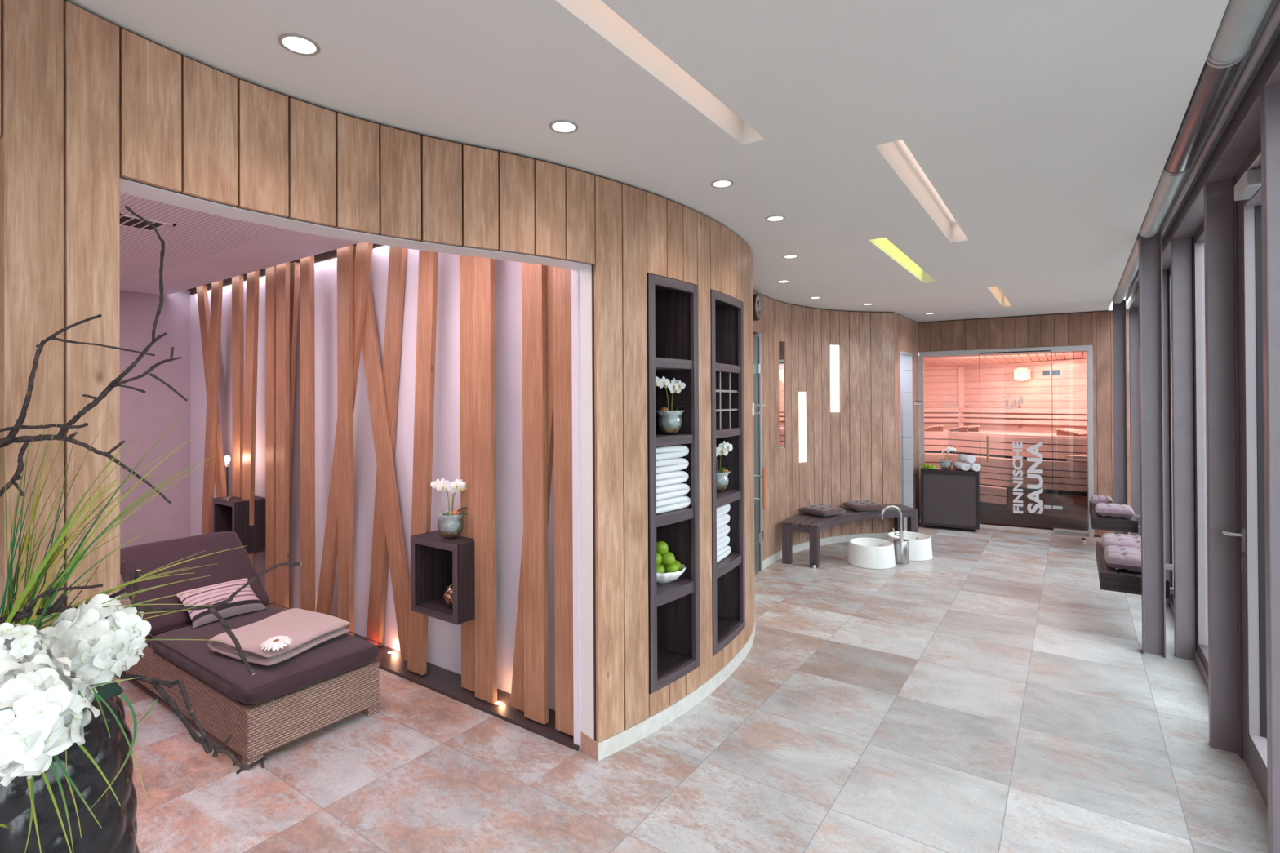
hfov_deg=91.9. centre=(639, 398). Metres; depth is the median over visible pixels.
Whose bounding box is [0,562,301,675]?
bare branch
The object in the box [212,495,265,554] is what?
cube
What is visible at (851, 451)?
wall
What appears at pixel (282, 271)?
wall slat
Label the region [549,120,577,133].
recessed light
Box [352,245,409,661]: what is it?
wall slat
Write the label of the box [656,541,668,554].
lime
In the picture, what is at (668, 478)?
folded towel
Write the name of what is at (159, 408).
wall
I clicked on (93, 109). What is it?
wall
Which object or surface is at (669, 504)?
folded towel
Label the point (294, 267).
wall slat
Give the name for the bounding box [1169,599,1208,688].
trim
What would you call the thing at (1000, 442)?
bench
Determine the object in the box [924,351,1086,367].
ceiling
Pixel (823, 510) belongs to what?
seat cushion
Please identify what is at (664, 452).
folded towel
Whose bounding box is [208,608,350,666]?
folded blanket
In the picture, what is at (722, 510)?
folded towel
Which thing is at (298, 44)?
recessed light
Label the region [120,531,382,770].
daybed
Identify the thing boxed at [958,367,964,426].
trim
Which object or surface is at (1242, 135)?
trim
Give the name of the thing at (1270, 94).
trim
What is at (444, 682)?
trim
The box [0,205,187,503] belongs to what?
bare branch
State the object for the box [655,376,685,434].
potted orchid
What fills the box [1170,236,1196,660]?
column
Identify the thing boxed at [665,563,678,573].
lime
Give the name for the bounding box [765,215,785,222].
recessed light
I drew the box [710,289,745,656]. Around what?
shelf niche
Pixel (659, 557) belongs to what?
lime
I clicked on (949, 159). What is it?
ceiling
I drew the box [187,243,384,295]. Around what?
trim
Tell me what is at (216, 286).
wall slat
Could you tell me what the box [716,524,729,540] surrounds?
folded towel
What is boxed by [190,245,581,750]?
wall
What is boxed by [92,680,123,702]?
foliage
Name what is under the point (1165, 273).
trim
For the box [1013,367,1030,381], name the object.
lamp
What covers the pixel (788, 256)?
recessed light
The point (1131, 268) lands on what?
tube light
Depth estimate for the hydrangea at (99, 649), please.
1.32 m
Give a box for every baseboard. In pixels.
[580,731,598,760]
[595,622,755,760]
[762,532,889,568]
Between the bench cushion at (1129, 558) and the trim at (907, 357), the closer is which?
the bench cushion at (1129, 558)
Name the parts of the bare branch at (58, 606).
stem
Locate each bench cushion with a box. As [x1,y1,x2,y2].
[1091,494,1113,506]
[1094,502,1134,518]
[1101,533,1141,549]
[1103,546,1141,572]
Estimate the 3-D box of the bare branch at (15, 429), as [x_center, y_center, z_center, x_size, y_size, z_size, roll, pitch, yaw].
[-1.304,0.041,1.390,0.415,0.459,0.050,0,0,1]
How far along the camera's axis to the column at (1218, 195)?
3.00 m
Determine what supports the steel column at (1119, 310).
on the floor
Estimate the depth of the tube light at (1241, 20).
1.80 m
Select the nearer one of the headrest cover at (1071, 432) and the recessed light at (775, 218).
the recessed light at (775, 218)
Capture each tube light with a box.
[1111,233,1138,303]
[1138,167,1190,237]
[1206,0,1271,64]
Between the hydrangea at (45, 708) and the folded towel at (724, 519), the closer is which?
the hydrangea at (45, 708)
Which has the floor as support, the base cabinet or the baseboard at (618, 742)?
the base cabinet
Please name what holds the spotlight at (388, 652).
on the trim at (444, 682)
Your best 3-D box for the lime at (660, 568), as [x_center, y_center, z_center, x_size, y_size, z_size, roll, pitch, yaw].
[0.102,0.950,3.416,0.072,0.072,0.081,0,0,35]
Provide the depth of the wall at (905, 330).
8.09 m
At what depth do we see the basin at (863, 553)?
6.30 m
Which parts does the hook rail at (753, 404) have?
plate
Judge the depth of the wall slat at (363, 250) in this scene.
4.42 m
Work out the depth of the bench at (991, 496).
8.33 m
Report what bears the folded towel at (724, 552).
on the shelf niche at (726, 312)
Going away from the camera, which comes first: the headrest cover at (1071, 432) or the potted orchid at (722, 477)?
the potted orchid at (722, 477)
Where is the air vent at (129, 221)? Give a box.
[120,213,175,232]
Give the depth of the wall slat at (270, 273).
4.98 m
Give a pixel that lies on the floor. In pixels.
(987, 694)
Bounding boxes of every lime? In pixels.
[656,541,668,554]
[656,552,662,564]
[656,564,665,573]
[659,561,666,568]
[661,551,675,564]
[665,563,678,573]
[674,560,681,571]
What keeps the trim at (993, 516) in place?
attached to the wall at (1094, 328)
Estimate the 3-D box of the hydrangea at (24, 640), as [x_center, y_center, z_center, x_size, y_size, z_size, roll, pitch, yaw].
[-1.275,0.580,1.251,0.127,0.310,0.336,0,0,-41]
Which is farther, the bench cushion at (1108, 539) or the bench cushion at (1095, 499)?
the bench cushion at (1095, 499)
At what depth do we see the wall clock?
5.93 m
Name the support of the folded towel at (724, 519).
on the folded towel at (724, 530)
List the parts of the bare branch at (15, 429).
stem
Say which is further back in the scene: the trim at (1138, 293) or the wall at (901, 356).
the wall at (901, 356)
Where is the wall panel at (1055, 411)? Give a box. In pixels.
[919,406,1086,426]
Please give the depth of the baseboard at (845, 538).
7.33 m
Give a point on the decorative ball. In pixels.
(448, 593)
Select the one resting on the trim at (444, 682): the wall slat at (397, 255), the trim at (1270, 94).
the wall slat at (397, 255)
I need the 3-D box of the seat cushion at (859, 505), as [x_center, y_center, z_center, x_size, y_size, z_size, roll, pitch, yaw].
[2.606,1.244,7.211,0.370,0.085,0.370,0,0,-10]
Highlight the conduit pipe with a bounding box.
[1124,0,1279,300]
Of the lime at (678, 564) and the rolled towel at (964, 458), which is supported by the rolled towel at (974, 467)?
the rolled towel at (964, 458)
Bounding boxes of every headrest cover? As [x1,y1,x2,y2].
[919,424,943,431]
[947,425,979,431]
[1054,427,1087,436]
[1066,454,1087,462]
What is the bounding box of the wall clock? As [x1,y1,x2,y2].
[752,293,760,320]
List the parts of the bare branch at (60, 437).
stem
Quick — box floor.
[120,522,1267,852]
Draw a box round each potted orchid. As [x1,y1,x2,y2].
[430,478,467,538]
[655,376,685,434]
[715,440,733,492]
[939,445,955,470]
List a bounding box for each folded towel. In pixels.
[656,444,688,459]
[656,457,688,473]
[656,471,688,487]
[656,483,689,500]
[656,495,691,514]
[716,503,730,517]
[716,513,729,528]
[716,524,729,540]
[716,535,729,551]
[716,545,731,563]
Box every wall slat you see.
[196,284,226,497]
[200,280,222,534]
[231,275,244,497]
[241,270,259,564]
[265,265,275,607]
[275,262,289,609]
[288,262,299,532]
[299,255,315,612]
[315,242,373,615]
[337,244,354,635]
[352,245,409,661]
[366,245,406,646]
[407,249,438,675]
[459,254,475,692]
[472,256,497,703]
[510,265,554,711]
[521,262,548,724]
[552,266,573,736]
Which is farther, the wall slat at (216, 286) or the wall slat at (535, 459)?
the wall slat at (216, 286)
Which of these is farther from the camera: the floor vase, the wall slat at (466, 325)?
the wall slat at (466, 325)
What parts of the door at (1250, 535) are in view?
handle, lock plate, frame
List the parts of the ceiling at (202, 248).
perforated panel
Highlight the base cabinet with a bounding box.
[920,467,979,532]
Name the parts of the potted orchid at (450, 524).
stem, stem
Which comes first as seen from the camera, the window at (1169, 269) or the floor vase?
the floor vase
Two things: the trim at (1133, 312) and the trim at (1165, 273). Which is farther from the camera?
the trim at (1133, 312)
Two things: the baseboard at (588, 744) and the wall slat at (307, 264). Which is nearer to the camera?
the baseboard at (588, 744)
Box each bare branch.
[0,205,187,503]
[0,314,155,497]
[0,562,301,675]
[115,672,267,774]
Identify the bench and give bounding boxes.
[782,504,917,568]
[919,429,1087,462]
[919,453,1087,496]
[978,484,1008,509]
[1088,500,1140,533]
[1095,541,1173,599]
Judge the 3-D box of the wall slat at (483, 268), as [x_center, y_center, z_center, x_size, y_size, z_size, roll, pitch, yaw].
[-0.876,0.302,3.494,0.149,2.775,0.035,0,0,35]
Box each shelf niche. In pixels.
[646,273,700,693]
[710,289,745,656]
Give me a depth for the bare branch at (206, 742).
1.46 m
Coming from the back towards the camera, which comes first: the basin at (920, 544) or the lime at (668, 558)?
the basin at (920, 544)
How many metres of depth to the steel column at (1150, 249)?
4.13 m
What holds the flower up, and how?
on the folded blanket
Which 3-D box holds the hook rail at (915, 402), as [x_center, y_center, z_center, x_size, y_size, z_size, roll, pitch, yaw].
[3.787,0.058,8.420,0.087,0.090,0.200,0,0,35]
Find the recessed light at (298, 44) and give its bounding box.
[277,33,319,55]
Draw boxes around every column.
[1112,299,1128,534]
[1137,231,1165,657]
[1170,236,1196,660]
[1204,178,1238,753]
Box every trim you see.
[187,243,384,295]
[354,634,579,751]
[900,351,913,526]
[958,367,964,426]
[979,505,1088,530]
[1126,33,1279,311]
[1128,307,1140,536]
[1137,293,1141,536]
[1162,269,1171,607]
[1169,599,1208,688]
[1260,83,1279,852]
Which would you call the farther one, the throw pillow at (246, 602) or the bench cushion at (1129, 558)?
the bench cushion at (1129, 558)
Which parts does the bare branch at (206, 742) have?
stem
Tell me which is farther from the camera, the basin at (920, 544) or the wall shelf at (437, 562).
the basin at (920, 544)
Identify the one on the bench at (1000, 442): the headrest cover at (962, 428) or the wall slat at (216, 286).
the headrest cover at (962, 428)
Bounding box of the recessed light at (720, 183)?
[711,179,733,187]
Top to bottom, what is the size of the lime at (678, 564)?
0.072 m
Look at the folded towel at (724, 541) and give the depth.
3.92 m
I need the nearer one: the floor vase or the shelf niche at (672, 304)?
the floor vase
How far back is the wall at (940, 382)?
10.29 m
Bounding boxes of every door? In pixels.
[753,333,765,571]
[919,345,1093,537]
[1218,139,1267,808]
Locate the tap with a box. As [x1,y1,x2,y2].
[880,505,909,564]
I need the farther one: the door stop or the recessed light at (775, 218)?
the door stop
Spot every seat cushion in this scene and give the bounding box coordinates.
[799,504,844,516]
[842,500,884,511]
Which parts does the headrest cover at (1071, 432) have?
rail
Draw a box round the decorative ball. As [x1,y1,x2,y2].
[444,583,453,607]
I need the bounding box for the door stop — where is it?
[812,563,816,568]
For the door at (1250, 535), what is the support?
attached to the column at (1218, 195)
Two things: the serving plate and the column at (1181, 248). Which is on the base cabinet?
the serving plate
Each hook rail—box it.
[752,403,764,415]
[913,400,923,406]
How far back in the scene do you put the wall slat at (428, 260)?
3.79 m
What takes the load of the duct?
attached to the ceiling at (949, 159)
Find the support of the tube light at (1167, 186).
attached to the ceiling at (949, 159)
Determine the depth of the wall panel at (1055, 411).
9.40 m
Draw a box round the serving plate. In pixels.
[920,466,941,469]
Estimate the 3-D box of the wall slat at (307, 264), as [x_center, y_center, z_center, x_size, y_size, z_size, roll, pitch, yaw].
[-2.474,0.317,4.612,0.147,2.775,0.035,0,0,35]
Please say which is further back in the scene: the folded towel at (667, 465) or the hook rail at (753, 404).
the hook rail at (753, 404)
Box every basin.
[847,537,895,568]
[886,531,933,560]
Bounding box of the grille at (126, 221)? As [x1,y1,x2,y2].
[120,216,164,230]
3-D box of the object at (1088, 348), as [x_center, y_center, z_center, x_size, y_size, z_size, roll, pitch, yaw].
[4.740,0.527,8.128,1.958,2.369,0.130,0,0,30]
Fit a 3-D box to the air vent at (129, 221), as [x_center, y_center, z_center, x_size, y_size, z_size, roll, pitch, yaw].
[-2.921,-1.023,3.620,0.265,0.006,0.265,0,0,35]
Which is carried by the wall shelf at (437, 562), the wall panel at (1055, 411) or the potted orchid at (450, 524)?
the potted orchid at (450, 524)
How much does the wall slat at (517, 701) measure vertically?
2.775 m
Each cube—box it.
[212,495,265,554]
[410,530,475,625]
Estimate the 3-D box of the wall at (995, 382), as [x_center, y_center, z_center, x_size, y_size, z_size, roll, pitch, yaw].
[5.834,0.561,9.204,0.030,2.300,2.275,0,0,-28]
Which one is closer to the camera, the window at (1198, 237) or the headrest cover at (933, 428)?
the window at (1198, 237)
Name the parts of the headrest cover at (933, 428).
rail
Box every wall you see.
[0,0,755,742]
[120,289,191,587]
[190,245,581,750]
[760,293,895,560]
[891,311,919,517]
[900,355,903,505]
[918,310,1130,537]
[919,366,960,453]
[960,356,1088,521]
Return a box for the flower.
[259,635,292,651]
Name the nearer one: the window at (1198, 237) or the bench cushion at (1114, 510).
the window at (1198, 237)
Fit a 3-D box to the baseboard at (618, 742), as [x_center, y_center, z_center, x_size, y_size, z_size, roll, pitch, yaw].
[-0.118,1.674,3.330,0.589,0.083,4.635,0,0,33]
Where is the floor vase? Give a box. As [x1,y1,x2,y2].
[0,695,139,852]
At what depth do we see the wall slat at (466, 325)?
3.61 m
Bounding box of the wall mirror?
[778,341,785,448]
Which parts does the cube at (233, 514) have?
frame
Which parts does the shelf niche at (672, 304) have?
frame rail, frame rail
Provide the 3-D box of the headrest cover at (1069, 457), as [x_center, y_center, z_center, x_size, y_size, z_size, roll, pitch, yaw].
[5.587,0.753,7.841,0.300,0.084,0.118,0,0,35]
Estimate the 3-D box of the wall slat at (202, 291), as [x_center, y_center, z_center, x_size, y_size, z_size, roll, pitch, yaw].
[-3.844,0.329,5.616,0.759,2.775,0.035,0,0,35]
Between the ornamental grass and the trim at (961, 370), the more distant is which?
the trim at (961, 370)
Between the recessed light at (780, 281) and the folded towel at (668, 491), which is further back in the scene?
the recessed light at (780, 281)
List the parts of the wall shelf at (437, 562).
frame, panel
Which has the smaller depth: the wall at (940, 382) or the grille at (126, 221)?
the grille at (126, 221)
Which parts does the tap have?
spout, lever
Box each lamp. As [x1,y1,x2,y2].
[222,455,232,499]
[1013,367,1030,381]
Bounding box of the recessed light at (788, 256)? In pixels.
[782,254,798,258]
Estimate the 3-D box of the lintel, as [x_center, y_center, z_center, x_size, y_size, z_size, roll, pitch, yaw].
[0.998,-0.859,5.861,0.119,0.419,0.876,0,0,21]
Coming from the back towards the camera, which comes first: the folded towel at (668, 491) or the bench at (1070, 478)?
the bench at (1070, 478)
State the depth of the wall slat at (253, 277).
5.11 m
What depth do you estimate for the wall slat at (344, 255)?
4.29 m
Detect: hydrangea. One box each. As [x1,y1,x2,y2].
[0,622,49,664]
[0,646,100,786]
[40,594,151,688]
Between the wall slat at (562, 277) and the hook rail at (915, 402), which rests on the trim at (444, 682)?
the wall slat at (562, 277)
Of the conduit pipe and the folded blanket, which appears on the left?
the folded blanket
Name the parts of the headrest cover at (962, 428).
rail, rail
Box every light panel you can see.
[798,391,806,462]
[830,344,839,412]
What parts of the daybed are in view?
backrest panel, backrest, leg, mattress, leg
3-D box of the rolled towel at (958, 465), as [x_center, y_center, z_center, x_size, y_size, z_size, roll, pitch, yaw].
[4.217,0.881,8.124,0.106,0.099,0.250,0,0,2]
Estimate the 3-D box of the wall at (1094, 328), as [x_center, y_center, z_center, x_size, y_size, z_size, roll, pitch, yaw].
[4.868,0.316,8.119,2.500,2.789,0.100,0,0,30]
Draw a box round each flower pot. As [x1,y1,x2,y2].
[436,518,463,538]
[657,415,683,434]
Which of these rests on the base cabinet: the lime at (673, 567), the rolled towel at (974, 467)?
the rolled towel at (974, 467)
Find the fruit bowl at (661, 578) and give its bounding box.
[656,564,685,583]
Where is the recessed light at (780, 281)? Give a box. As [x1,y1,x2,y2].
[777,280,789,283]
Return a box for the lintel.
[752,289,759,334]
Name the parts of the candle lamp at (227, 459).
stem, bulb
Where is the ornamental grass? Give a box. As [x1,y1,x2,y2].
[0,382,247,852]
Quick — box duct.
[1163,51,1248,175]
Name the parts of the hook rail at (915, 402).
plate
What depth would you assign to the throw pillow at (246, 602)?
3.84 m
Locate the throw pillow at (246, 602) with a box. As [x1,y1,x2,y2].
[174,577,267,627]
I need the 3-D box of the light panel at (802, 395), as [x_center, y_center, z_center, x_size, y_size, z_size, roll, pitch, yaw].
[1.849,0.321,7.074,0.142,0.803,0.018,0,0,-41]
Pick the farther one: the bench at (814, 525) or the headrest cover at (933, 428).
the headrest cover at (933, 428)
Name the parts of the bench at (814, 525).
leg, leg, leg, leg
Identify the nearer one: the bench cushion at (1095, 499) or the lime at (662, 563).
the lime at (662, 563)
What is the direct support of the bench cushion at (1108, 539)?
on the lounge chair at (1122, 580)
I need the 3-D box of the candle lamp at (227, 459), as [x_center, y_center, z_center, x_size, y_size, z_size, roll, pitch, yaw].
[-3.475,0.659,5.218,0.076,0.366,0.076,0,0,35]
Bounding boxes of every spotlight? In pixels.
[386,651,395,654]
[493,701,502,706]
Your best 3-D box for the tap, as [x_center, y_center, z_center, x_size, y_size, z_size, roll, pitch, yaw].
[2.674,1.414,6.506,0.277,0.602,0.151,0,0,18]
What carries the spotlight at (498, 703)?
on the trim at (444, 682)
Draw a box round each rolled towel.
[952,461,970,471]
[957,453,975,462]
[964,462,981,471]
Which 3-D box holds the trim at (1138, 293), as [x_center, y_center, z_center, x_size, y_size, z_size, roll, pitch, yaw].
[5.031,0.321,6.131,0.135,2.760,0.064,0,0,35]
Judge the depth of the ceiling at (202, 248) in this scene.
4.20 m
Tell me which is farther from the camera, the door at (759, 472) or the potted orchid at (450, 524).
the door at (759, 472)
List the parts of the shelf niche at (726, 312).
frame rail, frame rail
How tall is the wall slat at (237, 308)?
2.775 m
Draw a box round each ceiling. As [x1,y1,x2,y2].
[67,0,1279,322]
[120,192,362,295]
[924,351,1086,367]
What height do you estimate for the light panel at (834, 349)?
0.803 m
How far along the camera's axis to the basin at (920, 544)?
6.57 m
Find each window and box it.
[1168,267,1173,602]
[1192,222,1208,672]

